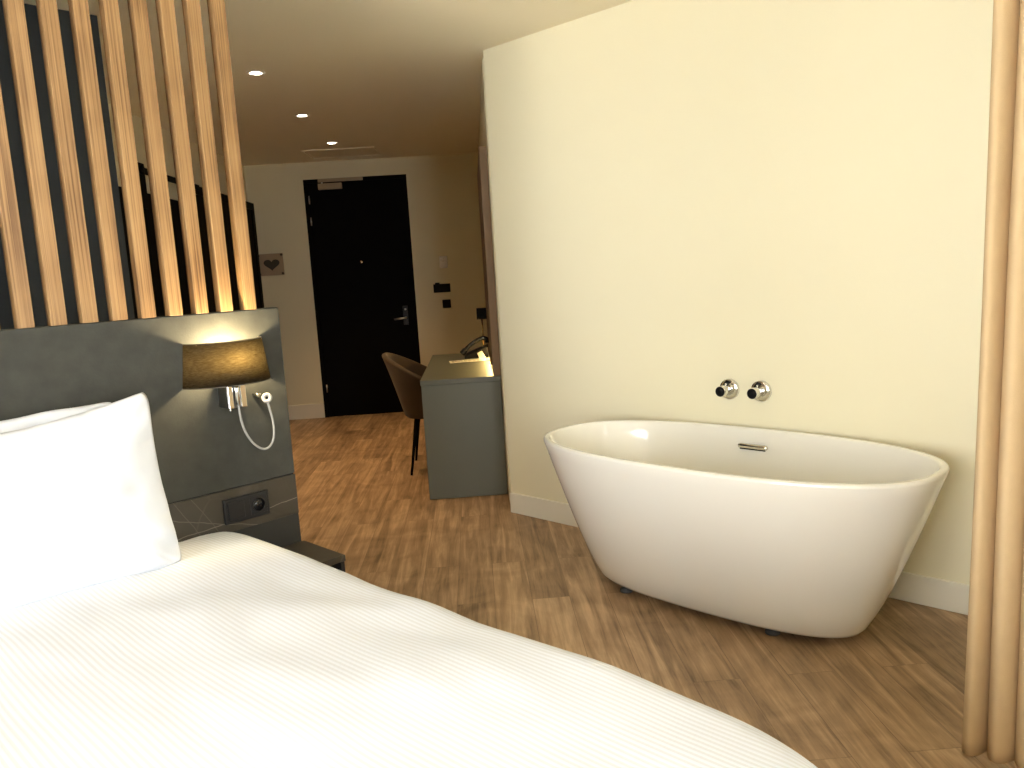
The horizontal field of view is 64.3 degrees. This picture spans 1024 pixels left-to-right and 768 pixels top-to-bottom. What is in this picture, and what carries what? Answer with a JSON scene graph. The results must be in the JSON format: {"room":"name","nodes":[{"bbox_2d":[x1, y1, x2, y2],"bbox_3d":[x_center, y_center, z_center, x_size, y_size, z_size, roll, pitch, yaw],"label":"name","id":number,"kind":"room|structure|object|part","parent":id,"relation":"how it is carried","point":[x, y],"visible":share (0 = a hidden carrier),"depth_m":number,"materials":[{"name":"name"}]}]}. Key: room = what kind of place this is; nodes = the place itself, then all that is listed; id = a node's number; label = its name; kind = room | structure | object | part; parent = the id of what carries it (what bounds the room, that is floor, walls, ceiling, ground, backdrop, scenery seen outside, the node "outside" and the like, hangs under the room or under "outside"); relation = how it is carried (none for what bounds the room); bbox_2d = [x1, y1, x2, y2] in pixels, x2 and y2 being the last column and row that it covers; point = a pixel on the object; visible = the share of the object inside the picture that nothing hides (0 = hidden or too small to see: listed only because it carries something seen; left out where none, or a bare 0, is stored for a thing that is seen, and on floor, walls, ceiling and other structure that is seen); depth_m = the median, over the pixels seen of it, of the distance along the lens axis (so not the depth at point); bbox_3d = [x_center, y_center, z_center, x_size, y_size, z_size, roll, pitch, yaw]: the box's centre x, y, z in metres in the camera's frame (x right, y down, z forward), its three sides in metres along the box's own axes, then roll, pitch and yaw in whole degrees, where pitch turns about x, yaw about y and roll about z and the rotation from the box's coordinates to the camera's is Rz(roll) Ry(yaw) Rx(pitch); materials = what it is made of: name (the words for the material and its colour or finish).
{"room":"hotel room","nodes":[
{"label":"hotel room","id":0,"kind":"room"},
{"bbox_2d":[0,0,134,329],"bbox_3d":[-3.082,-0.011,2.185,0.131,2.494,3.995,4,11,44],"label":"wall","id":1,"kind":"structure","parent":0,"point":[6,77],"depth_m":3.29,"materials":[{"name":"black paint"}]},
{"bbox_2d":[108,103,247,201],"bbox_3d":[-2.446,-0.529,5.605,0.130,2.494,5.130,-4,8,-2],"label":"wall","id":2,"kind":"structure","parent":0,"point":[137,121],"depth_m":5.84,"materials":[{"name":"beige paint"}]},
{"bbox_2d":[118,162,209,317],"bbox_3d":[-2.323,-0.362,5.507,0.085,2.153,1.820,-4,8,-2],"label":"door","id":3,"kind":"structure","parent":2,"relation":"in","point":[146,197],"depth_m":5.33,"materials":[{"name":"black metal"}]},
{"bbox_3d":[-2.409,-1.427,5.685,0.070,0.042,1.170,-4,8,-2],"label":"sliding door rail","id":4,"kind":"part","parent":3,"relation":"part of","materials":[{"name":"black metal"}]},
{"bbox_2d":[195,187,263,311],"bbox_3d":[-2.415,-0.573,7.184,0.058,2.130,1.645,-4,8,-2],"label":"door","id":5,"kind":"structure","parent":2,"relation":"in","point":[199,194],"depth_m":7.04,"materials":[{"name":"black wood"}]},
{"bbox_2d":[23,0,631,165],"bbox_3d":[-1.300,-1.584,3.264,8.791,0.100,8.505,4,11,44],"label":"ceiling","id":6,"kind":"structure","parent":0,"point":[399,78],"depth_m":4.39,"materials":[{"name":"paint"}]},
{"bbox_2d":[246,70,264,75],"bbox_3d":[-1.390,-1.687,4.419,0.100,0.006,0.100,-4,8,-2],"label":"recessed light","id":7,"kind":"object","parent":6,"relation":"in","point":[251,72],"visible":1,"depth_m":4.41,"materials":[{"name":"white plastic"}]},
{"bbox_2d":[295,114,309,116],"bbox_3d":[-1.448,-1.851,5.618,0.100,0.006,0.100,-4,8,-2],"label":"recessed light","id":8,"kind":"object","parent":6,"relation":"in","point":[296,115],"visible":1,"depth_m":5.61,"materials":[{"name":"beige"}]},
{"bbox_2d":[302,146,379,158],"bbox_3d":[-1.531,-2.087,7.356,0.630,0.010,0.480,-4,8,-2],"label":"ceiling hatch","id":9,"kind":"object","parent":6,"relation":"attached to","point":[354,151],"visible":1,"depth_m":7.34,"materials":[{"name":"paint"}]},
{"bbox_2d":[962,0,1023,767],"bbox_3d":[1.645,-0.217,1.493,1.480,2.472,0.078,4,11,44],"label":"curtain","id":10,"kind":"object","parent":6,"relation":"hanging from","point":[993,714],"visible":1,"depth_m":1.99,"materials":[{"name":"beige fabric"}]},
{"bbox_2d":[244,153,487,411],"bbox_3d":[-1.389,-0.945,8.110,2.490,2.494,0.160,-4,8,-2],"label":"wall","id":11,"kind":"structure","parent":0,"point":[444,214],"depth_m":7.99,"materials":[{"name":"beige paint"}]},
{"bbox_2d":[259,253,284,275],"bbox_3d":[-2.353,-1.163,7.938,0.253,0.210,0.030,-4,8,-2],"label":"heart sign","id":12,"kind":"object","parent":11,"relation":"attached to","point":[270,264],"visible":1,"depth_m":7.93,"materials":[{"name":"brown wood"}]},
{"bbox_2d":[288,403,324,419],"bbox_3d":[-1.308,0.226,8.187,2.200,0.147,0.014,-4,8,-2],"label":"baseboard","id":13,"kind":"structure","parent":11,"relation":"attached to","point":[306,411],"depth_m":8.15,"materials":[{"name":"paint"}]},
{"bbox_2d":[303,174,420,417],"bbox_3d":[-1.452,-0.852,8.063,0.993,2.331,0.152,-4,8,-2],"label":"door","id":14,"kind":"structure","parent":11,"relation":"in","point":[360,247],"depth_m":8.04,"materials":[{"name":"wood"}]},
{"bbox_3d":[-1.056,-0.683,8.094,0.050,0.190,0.010,-4,8,-2],"label":"handle plate","id":15,"kind":"part","parent":14,"relation":"part of","materials":[{"name":"metal"}]},
{"bbox_2d":[433,283,450,292],"bbox_3d":[-0.693,-0.954,8.047,0.166,0.098,0.030,-4,8,-2],"label":"light switch","id":16,"kind":"object","parent":11,"relation":"attached to","point":[438,288],"visible":1,"depth_m":8.05,"materials":[{"name":"black plastic"}]},
{"bbox_2d":[439,256,447,267],"bbox_3d":[-0.675,-1.199,8.009,0.080,0.120,0.040,-4,8,-2],"label":"thermostat","id":17,"kind":"object","parent":11,"relation":"attached to","point":[443,263],"visible":1,"depth_m":8.00,"materials":[{"name":"white plastic"}]},
{"bbox_2d":[442,299,450,307],"bbox_3d":[-0.647,-0.795,8.078,0.082,0.082,0.017,-4,8,-2],"label":"light switch","id":18,"kind":"object","parent":11,"relation":"attached to","point":[446,303],"visible":1,"depth_m":8.07,"materials":[{"name":"black plastic"}]},
{"bbox_2d":[478,58,510,499],"bbox_3d":[-0.119,-0.786,6.414,0.112,2.494,3.680,-4,8,-2],"label":"wall","id":19,"kind":"structure","parent":0,"point":[483,139],"depth_m":4.68,"materials":[{"name":"beige paint"}]},
{"bbox_2d":[477,146,500,375],"bbox_3d":[-0.171,-0.808,5.505,0.058,1.330,1.500,-4,8,-2],"label":"wall panel","id":20,"kind":"object","parent":19,"relation":"attached to","point":[482,172],"visible":0.99,"depth_m":4.79,"materials":[{"name":"brown"}]},
{"bbox_2d":[289,412,1017,767],"bbox_3d":[-1.142,0.970,3.622,8.791,0.080,8.505,4,11,44],"label":"floor","id":21,"kind":"structure","parent":0,"point":[890,694],"depth_m":3.08,"materials":[{"name":"brown wood"}]},
{"bbox_2d":[0,307,300,546],"bbox_3d":[-1.610,0.555,1.887,0.076,1.277,2.476,4,11,44],"label":"headboard","id":22,"kind":"object","parent":21,"relation":"on","point":[206,458],"visible":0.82,"depth_m":2.44,"materials":[{"name":"grey wood"}]},
{"bbox_2d":[0,0,256,329],"bbox_3d":[-1.706,-0.670,1.668,0.037,1.216,2.419,4,11,44],"label":"screen","id":23,"kind":"object","parent":22,"relation":"on","point":[14,10],"visible":1,"depth_m":2.28,"materials":[{"name":"brown wood"}]},
{"bbox_2d":[182,336,274,449],"bbox_3d":[-0.843,0.042,2.494,0.115,0.354,0.279,4,11,44],"label":"bedside lamp","id":24,"kind":"object","parent":22,"relation":"attached to","point":[229,366],"visible":1,"depth_m":2.43,"materials":[{"name":"fabric"}]},
{"bbox_3d":[-0.859,-0.131,2.474,0.101,0.003,0.247,4,11,44],"label":"shade trim","id":25,"kind":"part","parent":24,"relation":"part of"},
{"bbox_3d":[-0.850,-0.066,2.479,0.114,0.131,0.277,4,11,44],"label":"lamp shade","id":26,"kind":"part","parent":24,"relation":"part of","materials":[{"name":"fabric"}]},
{"bbox_3d":[-0.846,-0.002,2.488,0.115,0.003,0.279,4,11,44],"label":"shade trim","id":27,"kind":"part","parent":24,"relation":"part of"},
{"bbox_2d":[222,489,269,524],"bbox_3d":[-0.843,0.392,2.591,0.014,0.080,0.154,4,11,44],"label":"power outlet","id":28,"kind":"object","parent":22,"relation":"attached to","point":[252,505],"visible":1,"depth_m":2.58,"materials":[{"name":"plastic"}]},
{"bbox_2d":[250,494,267,514],"bbox_3d":[-0.813,0.386,2.615,0.003,0.058,0.057,4,11,44],"label":"socket","id":29,"kind":"object","parent":28,"relation":"attached to","point":[258,502],"depth_m":2.61,"materials":[{"name":"black plastic"}]},
{"bbox_3d":[-1.590,0.896,1.936,0.072,0.588,2.476,4,11,44],"label":"panel","id":30,"kind":"part","parent":22,"relation":"part of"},
{"bbox_2d":[281,541,345,571],"bbox_3d":[-0.666,0.650,2.627,0.246,0.211,0.162,4,11,44],"label":"nightstand","id":31,"kind":"object","parent":22,"relation":"attached to","point":[331,558],"visible":0.25,"depth_m":2.61,"materials":[{"name":"wood"}]},
{"bbox_2d":[382,352,426,474],"bbox_3d":[-0.599,0.177,5.755,0.569,0.834,0.648,-4,8,-2],"label":"desk chair","id":32,"kind":"object","parent":21,"relation":"on","point":[406,374],"visible":0.55,"depth_m":5.56,"materials":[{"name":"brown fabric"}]},
{"bbox_3d":[-0.662,-0.008,5.727,0.464,0.451,0.648,-4,8,-2],"label":"backrest","id":33,"kind":"part","parent":32,"relation":"part of","materials":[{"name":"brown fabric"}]},
{"bbox_3d":[-0.670,0.427,5.608,0.028,0.391,0.131,0,9,24],"label":"leg","id":34,"kind":"part","parent":32,"relation":"part of","materials":[{"name":"black metal"}]},
{"bbox_3d":[-0.530,0.154,5.755,0.430,0.117,0.410,-4,8,-2],"label":"seat","id":35,"kind":"part","parent":32,"relation":"part of","materials":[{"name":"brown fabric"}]},
{"bbox_3d":[-0.692,0.380,5.954,0.027,0.391,0.131,-9,10,-35],"label":"leg","id":36,"kind":"part","parent":32,"relation":"part of","materials":[{"name":"black metal"}]},
{"bbox_2d":[420,353,507,499],"bbox_3d":[-0.321,0.223,5.649,0.481,0.728,1.530,-4,8,-2],"label":"desk","id":37,"kind":"object","parent":21,"relation":"on","point":[462,401],"visible":0.84,"depth_m":4.90,"materials":[{"name":"grey laminate"}]},
{"bbox_2d":[449,358,489,362],"bbox_3d":[-0.297,-0.166,5.773,0.290,0.002,0.130,-5,8,-8],"label":"leaflet","id":38,"kind":"object","parent":37,"relation":"on","point":[483,359],"visible":0.99,"depth_m":5.76,"materials":[{"name":"white paper"}]},
{"bbox_2d":[460,336,488,358],"bbox_3d":[-0.271,-0.276,5.992,0.229,0.157,0.170,-4,8,-2],"label":"telephone","id":39,"kind":"object","parent":37,"relation":"on","point":[473,353],"visible":0.97,"depth_m":5.92,"materials":[{"name":"black plastic"}]},
{"bbox_2d":[476,308,486,345],"bbox_3d":[-0.225,-0.409,6.239,0.077,0.346,0.077,-4,8,-2],"label":"plug","id":40,"kind":"object","parent":37,"relation":"on","point":[481,312],"visible":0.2,"depth_m":6.18,"materials":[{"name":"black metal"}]},
{"bbox_3d":[-0.233,-0.538,6.221,0.077,0.084,0.077,-4,8,-2],"label":"lamp shade","id":41,"kind":"part","parent":40,"relation":"part of","materials":[{"name":"black plastic"}]},
{"bbox_3d":[-0.223,-0.377,6.243,0.012,0.258,0.012,-4,8,-2],"label":"stem","id":42,"kind":"part","parent":40,"relation":"part of","materials":[{"name":"gold metal"}]},
{"bbox_2d":[477,351,485,357],"bbox_3d":[-0.221,-0.215,5.901,0.065,0.055,0.040,-4,8,-2],"label":"card","id":43,"kind":"object","parent":37,"relation":"on","point":[480,354],"visible":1,"depth_m":5.90,"materials":[{"name":"white paper"}]},
{"bbox_2d":[544,420,949,637],"bbox_3d":[0.815,0.550,3.182,1.600,0.632,0.760,4,11,44],"label":"bathtub","id":44,"kind":"object","parent":21,"relation":"on","point":[776,531],"visible":1,"depth_m":2.89,"materials":[{"name":"white ceramic"}]},
{"bbox_3d":[-0.820,0.961,1.183,2.040,0.572,1.720,4,11,44],"label":"bed","id":45,"kind":"object","parent":21,"relation":"on","visible":0},
{"bbox_2d":[0,532,817,767],"bbox_3d":[-0.749,0.969,1.168,2.180,0.748,2.077,4,11,44],"label":"duvet","id":46,"kind":"object","parent":45,"relation":"on","point":[240,651],"visible":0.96,"depth_m":1.44,"materials":[{"name":"white fabric"}]},
{"bbox_2d":[0,402,110,432],"bbox_3d":[-1.316,0.316,2.019,0.123,0.445,0.706,4,11,44],"label":"pillow","id":47,"kind":"object","parent":46,"relation":"on","point":[32,420],"visible":0.04,"depth_m":2.11,"materials":[{"name":"white fabric"}]},
{"bbox_2d":[0,392,180,611],"bbox_3d":[-1.197,0.308,1.970,0.726,0.471,0.199,-11,11,-44],"label":"pillow","id":48,"kind":"object","parent":46,"relation":"on","point":[83,501],"visible":0.99,"depth_m":2.02,"materials":[{"name":"white fabric"}]},
{"bbox_2d":[483,0,992,583],"bbox_3d":[1.473,-0.410,3.025,4.381,2.494,0.131,4,11,44],"label":"wall","id":49,"kind":"structure","parent":0,"point":[689,197],"depth_m":3.35,"materials":[{"name":"beige paint"}]},
{"bbox_2d":[715,379,738,398],"bbox_3d":[0.917,0.027,3.507,0.090,0.090,0.086,4,11,44],"label":"handle","id":50,"kind":"object","parent":49,"relation":"attached to","point":[728,388],"visible":1,"depth_m":3.50,"materials":[{"name":"silver metal"}]},
{"bbox_3d":[0.912,0.028,3.503,0.047,0.047,0.069,4,11,44],"label":"knob","id":51,"kind":"part","parent":50,"relation":"part of","materials":[{"name":"silver metal"}]},
{"bbox_2d":[510,492,968,614],"bbox_3d":[1.531,0.778,3.105,4.282,0.115,0.014,4,11,44],"label":"baseboard","id":52,"kind":"structure","parent":49,"relation":"attached to","point":[952,596],"depth_m":3.11,"materials":[{"name":"paint"}]},
{"bbox_2d":[747,380,771,401],"bbox_3d":[1.022,0.035,3.404,0.090,0.090,0.086,4,11,44],"label":"handle","id":53,"kind":"object","parent":49,"relation":"attached to","point":[760,390],"visible":1,"depth_m":3.40,"materials":[{"name":"silver metal"}]},
{"bbox_3d":[1.018,0.036,3.399,0.047,0.047,0.069,4,11,44],"label":"knob","id":54,"kind":"part","parent":53,"relation":"part of","materials":[{"name":"silver metal"}]}
]}

